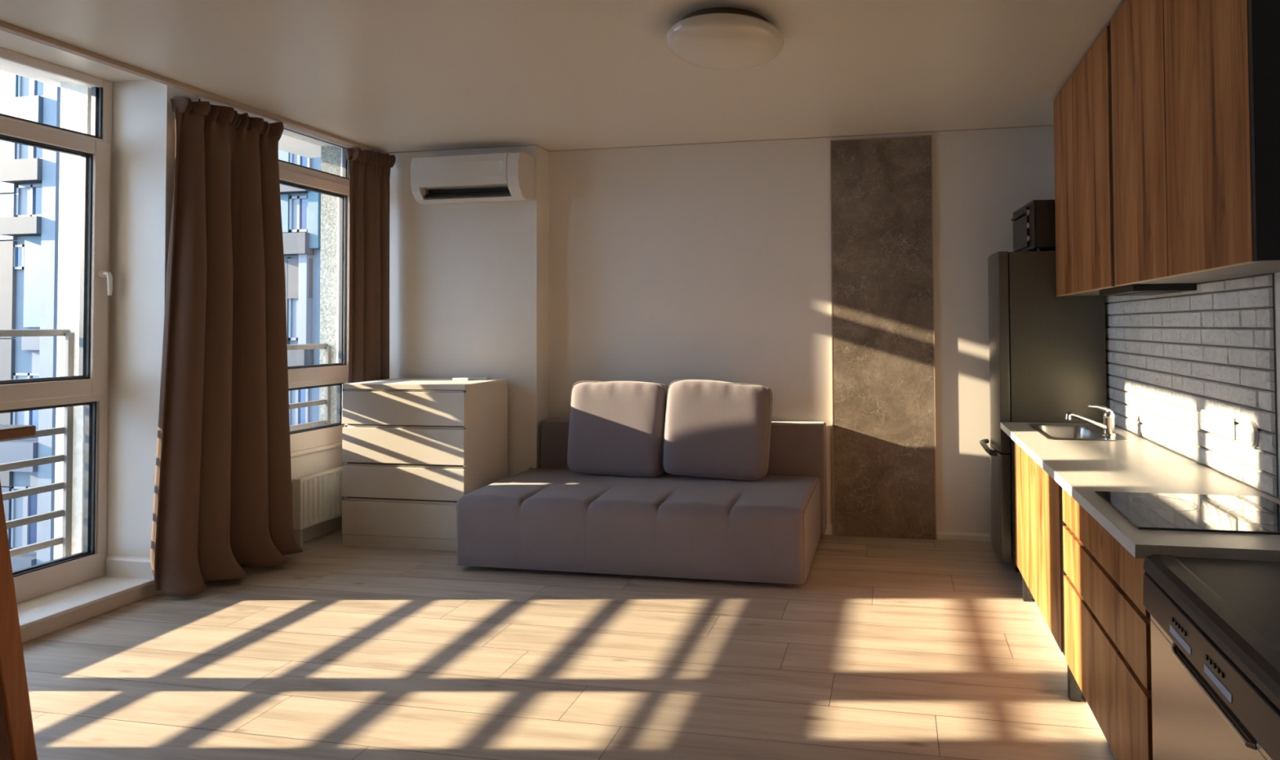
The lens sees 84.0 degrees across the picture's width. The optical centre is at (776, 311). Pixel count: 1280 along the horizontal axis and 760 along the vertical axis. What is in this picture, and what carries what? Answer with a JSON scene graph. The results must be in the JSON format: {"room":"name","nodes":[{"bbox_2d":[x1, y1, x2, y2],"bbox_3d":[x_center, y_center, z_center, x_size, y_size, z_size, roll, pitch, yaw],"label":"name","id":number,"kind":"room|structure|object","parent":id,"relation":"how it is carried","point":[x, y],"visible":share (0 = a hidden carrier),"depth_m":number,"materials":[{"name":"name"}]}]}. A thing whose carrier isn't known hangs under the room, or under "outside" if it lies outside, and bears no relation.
{"room":"studio apartment","nodes":[
{"label":"studio apartment","id":0,"kind":"room"},
{"bbox_2d":[14,488,26,547],"bbox_3d":[-21.357,5.841,19.692,0.426,1.660,0.040,-1,-1,10],"label":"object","id":1,"kind":"object","parent":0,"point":[20,502],"depth_m":19.67,"materials":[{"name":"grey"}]},
{"bbox_2d":[16,375,27,425],"bbox_3d":[-21.378,2.642,19.757,0.426,1.660,0.040,-1,-1,10],"label":"window","id":2,"kind":"structure","parent":0,"point":[21,416],"depth_m":19.74,"materials":[{"name":"grey"}]},
{"bbox_2d":[53,79,344,595],"bbox_3d":[-3.852,0.376,2.516,0.882,4.200,7.115,-1,-1,13],"label":"wall","id":3,"kind":"structure","parent":0,"point":[144,124],"depth_m":3.74,"materials":[{"name":"paint"}]},
{"bbox_2d":[0,328,74,557],"bbox_3d":[-3.930,0.773,2.985,0.085,1.386,1.513,-1,-1,10],"label":"balcony railing","id":4,"kind":"object","parent":3,"relation":"on","point":[66,485],"visible":0.71,"depth_m":3.67,"materials":[{"name":"grey metal"}]},
{"bbox_2d":[0,47,112,603],"bbox_3d":[-3.729,0.069,3.046,0.159,2.665,1.455,-1,-1,10],"label":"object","id":5,"kind":"structure","parent":3,"relation":"in","point":[90,388],"depth_m":3.67,"materials":[{"name":"beige"}]},
{"bbox_2d":[17,575,155,642],"bbox_3d":[-3.606,1.442,2.999,0.428,0.085,1.455,-1,-1,10],"label":"window sill","id":6,"kind":"structure","parent":3,"relation":"attached to","point":[47,613],"depth_m":3.41,"materials":[{"name":"beige"}]},
{"bbox_2d":[105,555,154,578],"bbox_3d":[-3.422,1.360,3.701,0.340,0.105,0.013,-1,-1,10],"label":"baseboard reveal","id":7,"kind":"structure","parent":3,"relation":"attached to","point":[115,566],"depth_m":3.70,"materials":[{"name":"white"}]},
{"bbox_2d":[195,94,354,457],"bbox_3d":[-3.177,-0.152,4.481,0.136,2.172,1.239,-1,-1,10],"label":"window","id":8,"kind":"structure","parent":3,"relation":"in","point":[304,441],"depth_m":4.82,"materials":[{"name":"beige"}]},
{"bbox_2d":[287,343,331,431],"bbox_3d":[-3.388,0.593,4.535,0.085,0.738,1.123,-1,-1,10],"label":"balcony railing","id":9,"kind":"object","parent":3,"relation":"on","point":[326,401],"visible":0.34,"depth_m":4.99,"materials":[{"name":"grey metal"}]},
{"bbox_2d":[292,465,344,546],"bbox_3d":[-3.038,1.294,4.705,0.084,0.443,0.522,-1,-1,10],"label":"radiator","id":10,"kind":"object","parent":3,"relation":"attached to","point":[317,498],"visible":0.82,"depth_m":4.57,"materials":[{"name":"white metal"}]},
{"bbox_2d":[295,465,343,478],"bbox_3d":[-3.027,1.079,4.718,0.048,0.011,0.502,-1,-1,10],"label":"grille","id":11,"kind":"object","parent":10,"relation":"attached to","point":[338,470],"depth_m":4.65,"materials":[{"name":"white metal"}]},
{"bbox_2d":[361,145,549,477],"bbox_3d":[-2.409,0.135,5.143,1.545,2.770,0.330,-1,-1,10],"label":"wall","id":12,"kind":"structure","parent":0,"point":[469,282],"depth_m":4.95,"materials":[{"name":"paint"}]},
{"bbox_2d":[410,151,533,204],"bbox_3d":[-2.117,-0.925,4.841,0.810,0.325,0.209,-1,-1,10],"label":"air conditioner","id":13,"kind":"object","parent":12,"relation":"attached to","point":[505,176],"visible":1,"depth_m":4.77,"materials":[{"name":"white plastic"}]},
{"bbox_2d":[428,186,509,193],"bbox_3d":[-2.122,-0.827,4.870,0.660,0.070,0.050,-1,-1,10],"label":"outlet","id":14,"kind":"object","parent":13,"relation":"attached to","point":[475,189],"depth_m":4.84,"materials":[{"name":"black plastic"}]},
{"bbox_2d":[386,124,1053,153],"bbox_3d":[-0.484,-1.178,4.768,4.890,0.006,0.186,-1,-1,10],"label":"trim","id":15,"kind":"structure","parent":12,"relation":"attached to","point":[1047,125],"depth_m":4.83,"materials":[{"name":"beige"}]},
{"bbox_2d":[0,0,1124,158],"bbox_3d":[-1.336,-1.335,1.817,5.890,0.200,6.490,-1,-1,10],"label":"ceiling","id":16,"kind":"structure","parent":0,"point":[388,76],"depth_m":3.38,"materials":[{"name":"white paint"}]},
{"bbox_2d":[0,21,386,153],"bbox_3d":[-3.229,-1.187,2.949,0.078,0.024,4.300,-1,-1,10],"label":"track","id":17,"kind":"object","parent":16,"relation":"attached to","point":[5,27],"visible":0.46,"depth_m":3.51,"materials":[{"name":"beige"}]},
{"bbox_2d":[150,96,302,596],"bbox_3d":[-3.053,0.167,4.008,0.353,2.628,0.835,-1,-1,10],"label":"curtain","id":18,"kind":"object","parent":17,"relation":"hanging from","point":[223,497],"visible":1,"depth_m":3.84,"materials":[{"name":"brown fabric"}]},
{"bbox_2d":[344,146,395,382],"bbox_3d":[-2.850,0.178,4.873,0.115,2.619,0.312,-1,-1,31],"label":"curtain","id":19,"kind":"object","parent":17,"relation":"hanging from","point":[369,170],"visible":0.62,"depth_m":4.87,"materials":[{"name":"brown fabric"}]},
{"bbox_2d":[666,7,783,70],"bbox_3d":[-0.220,-1.149,2.985,0.504,0.135,0.504,-1,-1,10],"label":"ceiling lamp","id":20,"kind":"object","parent":16,"relation":"attached to","point":[721,38],"visible":1,"depth_m":2.85,"materials":[{"name":"white"}]},
{"bbox_2d":[22,528,1115,759],"bbox_3d":[-1.258,1.504,1.749,5.470,0.120,6.290,-1,-1,10],"label":"floor","id":21,"kind":"structure","parent":0,"point":[888,648],"depth_m":2.87,"materials":[{"name":"brown wood"}]},
{"bbox_2d":[0,424,37,759],"bbox_3d":[-2.732,0.903,1.735,0.620,1.100,1.099,-1,-1,10],"label":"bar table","id":22,"kind":"object","parent":21,"relation":"on","point":[17,740],"visible":1,"depth_m":2.15,"materials":[{"name":"brown wood"}]},
{"bbox_2d":[342,377,507,551],"bbox_3d":[-2.341,0.989,4.672,0.868,1.043,0.495,-1,-1,10],"label":"dresser","id":23,"kind":"object","parent":21,"relation":"on","point":[412,447],"visible":0.87,"depth_m":4.44,"materials":[{"name":"white paint"}]},
{"bbox_2d":[453,377,471,380],"bbox_3d":[-2.139,0.458,4.734,0.115,0.018,0.045,-1,-1,10],"label":"remote control","id":24,"kind":"object","parent":23,"relation":"on","point":[457,378],"visible":1,"depth_m":4.71,"materials":[{"name":"white plastic"}]},
{"bbox_2d":[469,376,489,379],"bbox_3d":[-2.049,0.459,4.803,0.130,0.018,0.040,-1,-1,10],"label":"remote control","id":25,"kind":"object","parent":23,"relation":"on","point":[473,377],"visible":0.91,"depth_m":4.79,"materials":[{"name":"white plastic"}]},
{"bbox_2d":[455,417,826,584],"bbox_3d":[-0.761,1.116,4.336,2.053,0.755,1.018,-1,-1,10],"label":"sofa","id":26,"kind":"object","parent":21,"relation":"on","point":[551,517],"visible":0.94,"depth_m":3.91,"materials":[{"name":"grey fabric"}]},
{"bbox_2d":[567,381,668,476],"bbox_3d":[-1.038,0.765,4.585,0.670,0.617,0.236,-1,-1,10],"label":"cushion","id":27,"kind":"object","parent":26,"relation":"on","point":[616,428],"visible":0.87,"depth_m":4.49,"materials":[{"name":"grey fabric"}]},
{"bbox_2d":[662,379,772,480],"bbox_3d":[-0.376,0.752,4.456,0.689,0.630,0.243,-1,-1,7],"label":"cushion","id":28,"kind":"object","parent":26,"relation":"on","point":[713,428],"visible":1,"depth_m":4.36,"materials":[{"name":"grey fabric"}]},
{"bbox_2d":[979,250,1106,572],"bbox_3d":[1.548,0.567,4.118,0.640,1.815,0.448,-1,-1,10],"label":"fridge","id":29,"kind":"object","parent":21,"relation":"on","point":[1047,351],"visible":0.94,"depth_m":3.92,"materials":[{"name":"brown metal"}]},
{"bbox_2d":[1010,199,1055,251],"bbox_3d":[1.637,-0.487,4.169,0.365,0.292,0.452,0,-1,5],"label":"oven","id":30,"kind":"object","parent":29,"relation":"on","point":[1033,223],"visible":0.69,"depth_m":3.96,"materials":[{"name":"grey metal"}]},
{"bbox_2d":[1011,439,1081,702],"bbox_3d":[1.442,1.048,3.148,0.558,0.814,1.244,-1,-1,10],"label":"base cabinet","id":31,"kind":"object","parent":21,"relation":"on","point":[1038,522],"visible":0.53,"depth_m":2.97,"materials":[{"name":"brown wood"}]},
{"bbox_2d":[1031,593,1116,759],"bbox_3d":[1.178,1.369,2.728,0.013,0.157,2.078,-1,-1,10],"label":"plinth","id":32,"kind":"object","parent":21,"relation":"on","point":[1031,593],"visible":0.02,"depth_m":2.63,"materials":[{"name":"grey"}]},
{"bbox_2d":[1062,488,1152,759],"bbox_3d":[1.272,1.027,2.105,0.568,0.816,0.867,-1,-1,10],"label":"drawer unit","id":33,"kind":"object","parent":21,"relation":"on","point":[1108,631],"visible":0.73,"depth_m":2.04,"materials":[{"name":"brown wood"}]},
{"bbox_2d":[1000,422,1279,561],"bbox_3d":[1.367,0.615,2.777,0.590,0.034,2.217,-1,-1,10],"label":"countertop","id":34,"kind":"structure","parent":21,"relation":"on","point":[1082,468],"depth_m":2.41,"materials":[{"name":"white stone"}]},
{"bbox_2d":[1029,423,1130,440],"bbox_3d":[1.519,0.685,3.524,0.373,0.155,0.505,-1,-1,10],"label":"sink","id":35,"kind":"object","parent":34,"relation":"in","point":[1054,432],"visible":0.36,"depth_m":3.70,"materials":[{"name":"silver metal"}]},
{"bbox_2d":[1065,404,1115,436],"bbox_3d":[1.523,0.529,3.378,0.254,0.152,0.060,0,-1,-10],"label":"faucet","id":36,"kind":"object","parent":34,"relation":"on","point":[1108,425],"visible":1,"depth_m":3.37,"materials":[{"name":"silver metal"}]},
{"bbox_2d":[1094,491,1279,534],"bbox_3d":[1.245,0.580,2.021,0.495,0.006,0.410,-1,-1,10],"label":"cooktop","id":37,"kind":"object","parent":34,"relation":"in","point":[1152,511],"visible":1,"depth_m":2.01,"materials":[{"name":"black glass"}]},
{"bbox_2d":[1142,554,1279,759],"bbox_3d":[1.121,1.002,1.326,0.588,0.835,0.668,-1,-1,10],"label":"dishwasher","id":38,"kind":"object","parent":21,"relation":"on","point":[1215,623],"visible":1,"depth_m":1.42,"materials":[{"name":"grey metal"}]},
{"bbox_2d":[549,125,1054,541],"bbox_3d":[0.235,0.131,4.791,3.805,2.730,0.150,-1,-1,10],"label":"wall","id":39,"kind":"structure","parent":0,"point":[668,264],"depth_m":4.79,"materials":[{"name":"paint"}]},
{"bbox_2d":[824,523,833,534],"bbox_3d":[0.350,1.458,4.663,0.058,0.070,0.013,-1,-1,10],"label":"baseboard","id":40,"kind":"structure","parent":39,"relation":"attached to","point":[829,531],"depth_m":4.66,"materials":[{"name":"white"}]},
{"bbox_2d":[830,134,937,539],"bbox_3d":[0.703,0.163,4.623,0.675,2.650,0.022,-1,-1,10],"label":"wall panel","id":41,"kind":"object","parent":39,"relation":"attached to","point":[883,388],"visible":1,"depth_m":4.61,"materials":[{"name":"brown stone"}]},
{"bbox_2d":[937,531,990,542],"bbox_3d":[1.213,1.460,4.518,0.332,0.050,0.013,-1,-1,10],"label":"baseboard","id":42,"kind":"structure","parent":39,"relation":"attached to","point":[971,536],"depth_m":4.51,"materials":[{"name":"white"}]},
{"bbox_2d":[1114,271,1279,499],"bbox_3d":[1.508,0.052,1.338,0.150,2.730,6.540,-1,-1,10],"label":"wall","id":43,"kind":"structure","parent":0,"point":[1277,275],"depth_m":2.19,"materials":[{"name":"paint"}]},
{"bbox_2d":[1053,75,1099,296],"bbox_3d":[1.670,-0.652,3.680,0.288,1.124,0.413,-1,-1,10],"label":"upper cabinet","id":44,"kind":"object","parent":43,"relation":"attached to","point":[1063,102],"visible":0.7,"depth_m":3.68,"materials":[{"name":"brown wood"}]},
{"bbox_2d":[1072,17,1123,293],"bbox_3d":[1.583,-0.662,3.163,0.288,1.124,0.626,-1,-1,10],"label":"upper cabinet","id":45,"kind":"object","parent":43,"relation":"attached to","point":[1092,122],"visible":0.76,"depth_m":3.14,"materials":[{"name":"brown wood"}]},
{"bbox_2d":[1111,0,1258,285],"bbox_3d":[1.484,-0.673,2.577,0.288,1.124,0.560,-1,-1,10],"label":"upper cabinet","id":46,"kind":"object","parent":43,"relation":"attached to","point":[1137,28],"visible":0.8,"depth_m":2.56,"materials":[{"name":"brown wood"}]},
{"bbox_2d":[1099,283,1196,296],"bbox_3d":[1.570,-0.090,2.973,0.234,0.030,0.460,-1,-1,10],"label":"hood","id":47,"kind":"object","parent":46,"relation":"attached to","point":[1134,289],"visible":1,"depth_m":2.77,"materials":[{"name":"black plastic"}]},
{"bbox_2d":[1105,273,1278,497],"bbox_3d":[1.727,0.250,3.143,0.018,0.704,1.920,-1,-1,10],"label":"tile backsplash","id":48,"kind":"structure","parent":43,"relation":"attached to","point":[1171,357],"depth_m":2.70,"materials":[{"name":"white brick"}]},
{"bbox_2d":[1199,408,1234,439],"bbox_3d":[1.612,0.411,2.556,0.015,0.078,0.260,-1,-1,10],"label":"power outlet","id":49,"kind":"object","parent":48,"relation":"attached to","point":[1218,424],"visible":1,"depth_m":2.53,"materials":[{"name":"white plastic"}]},
{"bbox_2d":[1199,410,1208,429],"bbox_3d":[1.623,0.412,2.642,0.008,0.072,0.072,-1,-1,10],"label":"socket","id":50,"kind":"object","parent":49,"relation":"attached to","point":[1203,415],"depth_m":2.64,"materials":[{"name":"white plastic"}]},
{"bbox_2d":[1208,413,1218,433],"bbox_3d":[1.609,0.411,2.557,0.008,0.072,0.072,-1,-1,10],"label":"socket","id":51,"kind":"object","parent":49,"relation":"attached to","point":[1213,418],"depth_m":2.56,"materials":[{"name":"white plastic"}]},
{"bbox_2d":[1219,416,1230,436],"bbox_3d":[1.594,0.409,2.471,0.008,0.072,0.072,-1,-1,10],"label":"socket","id":52,"kind":"object","parent":49,"relation":"attached to","point":[1224,421],"depth_m":2.48,"materials":[{"name":"white plastic"}]},
{"bbox_2d":[1240,419,1258,447],"bbox_3d":[1.571,0.406,2.317,0.018,0.092,0.092,-1,-1,10],"label":"wall outlet","id":53,"kind":"object","parent":48,"relation":"attached to","point":[1249,434],"visible":1,"depth_m":2.30,"materials":[{"name":"white plastic"}]},
{"bbox_2d":[1163,0,1279,276],"bbox_3d":[1.390,-0.684,2.016,0.288,1.124,0.566,-1,-1,10],"label":"upper cabinet","id":54,"kind":"object","parent":43,"relation":"attached to","point":[1222,57],"visible":1,"depth_m":1.93,"materials":[{"name":"brown wood"}]},
{"label":"outside","id":55,"kind":"structure","parent":0,"visible":0},
{"bbox_3d":[-25.376,11.266,29.400,120.000,0.200,110.000,-1,-1,10],"label":"ground","id":56,"kind":"structure","parent":55,"visible":0},
{"bbox_2d":[0,70,320,571],"bbox_3d":[-24.762,-0.187,24.675,35.000,22.500,9.550,-1,-1,10],"label":"apartment building","id":57,"kind":"structure","parent":56,"relation":"on","point":[29,175],"depth_m":19.41,"materials":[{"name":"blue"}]},
{"bbox_2d":[19,187,30,215],"bbox_3d":[-21.415,-3.142,19.875,0.426,0.790,0.040,-1,-1,10],"label":"window","id":58,"kind":"structure","parent":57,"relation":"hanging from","point":[24,193],"depth_m":19.86,"materials":[{"name":"grey"}]},
{"bbox_2d":[20,144,31,159],"bbox_3d":[-21.425,-4.642,19.905,0.426,0.590,0.040,-1,-1,10],"label":"window","id":59,"kind":"structure","parent":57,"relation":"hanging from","point":[25,150],"depth_m":19.89,"materials":[{"name":"grey"}]},
{"bbox_2d":[22,76,31,96],"bbox_3d":[-21.437,-6.506,19.943,0.426,0.760,0.040,-1,-1,10],"label":"window","id":60,"kind":"structure","parent":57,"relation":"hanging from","point":[26,82],"depth_m":19.93,"materials":[{"name":"grey"}]},
{"bbox_2d":[291,390,295,425],"bbox_3d":[-12.671,2.555,18.296,0.165,1.860,0.040,-1,-1,10],"label":"blind","id":61,"kind":"object","parent":57,"relation":"hanging from","point":[293,392],"depth_m":18.28,"materials":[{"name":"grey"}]},
{"bbox_2d":[292,298,296,337],"bbox_3d":[-12.689,-0.294,18.354,0.165,1.960,0.040,-1,-1,10],"label":"window","id":62,"kind":"structure","parent":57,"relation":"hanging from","point":[294,300],"depth_m":18.33,"materials":[{"name":"grey"}]},
{"bbox_2d":[293,199,297,229],"bbox_3d":[-12.704,-2.568,18.400,0.165,0.810,0.040,-1,-1,10],"label":"window","id":63,"kind":"structure","parent":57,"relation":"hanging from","point":[295,201],"depth_m":18.38,"materials":[{"name":"grey"}]},
{"bbox_2d":[293,153,297,164],"bbox_3d":[-12.715,-4.318,18.436,0.165,1.510,0.040,-1,-1,10],"label":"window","id":64,"kind":"structure","parent":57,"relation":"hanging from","point":[295,157],"depth_m":18.42,"materials":[{"name":"grey"}]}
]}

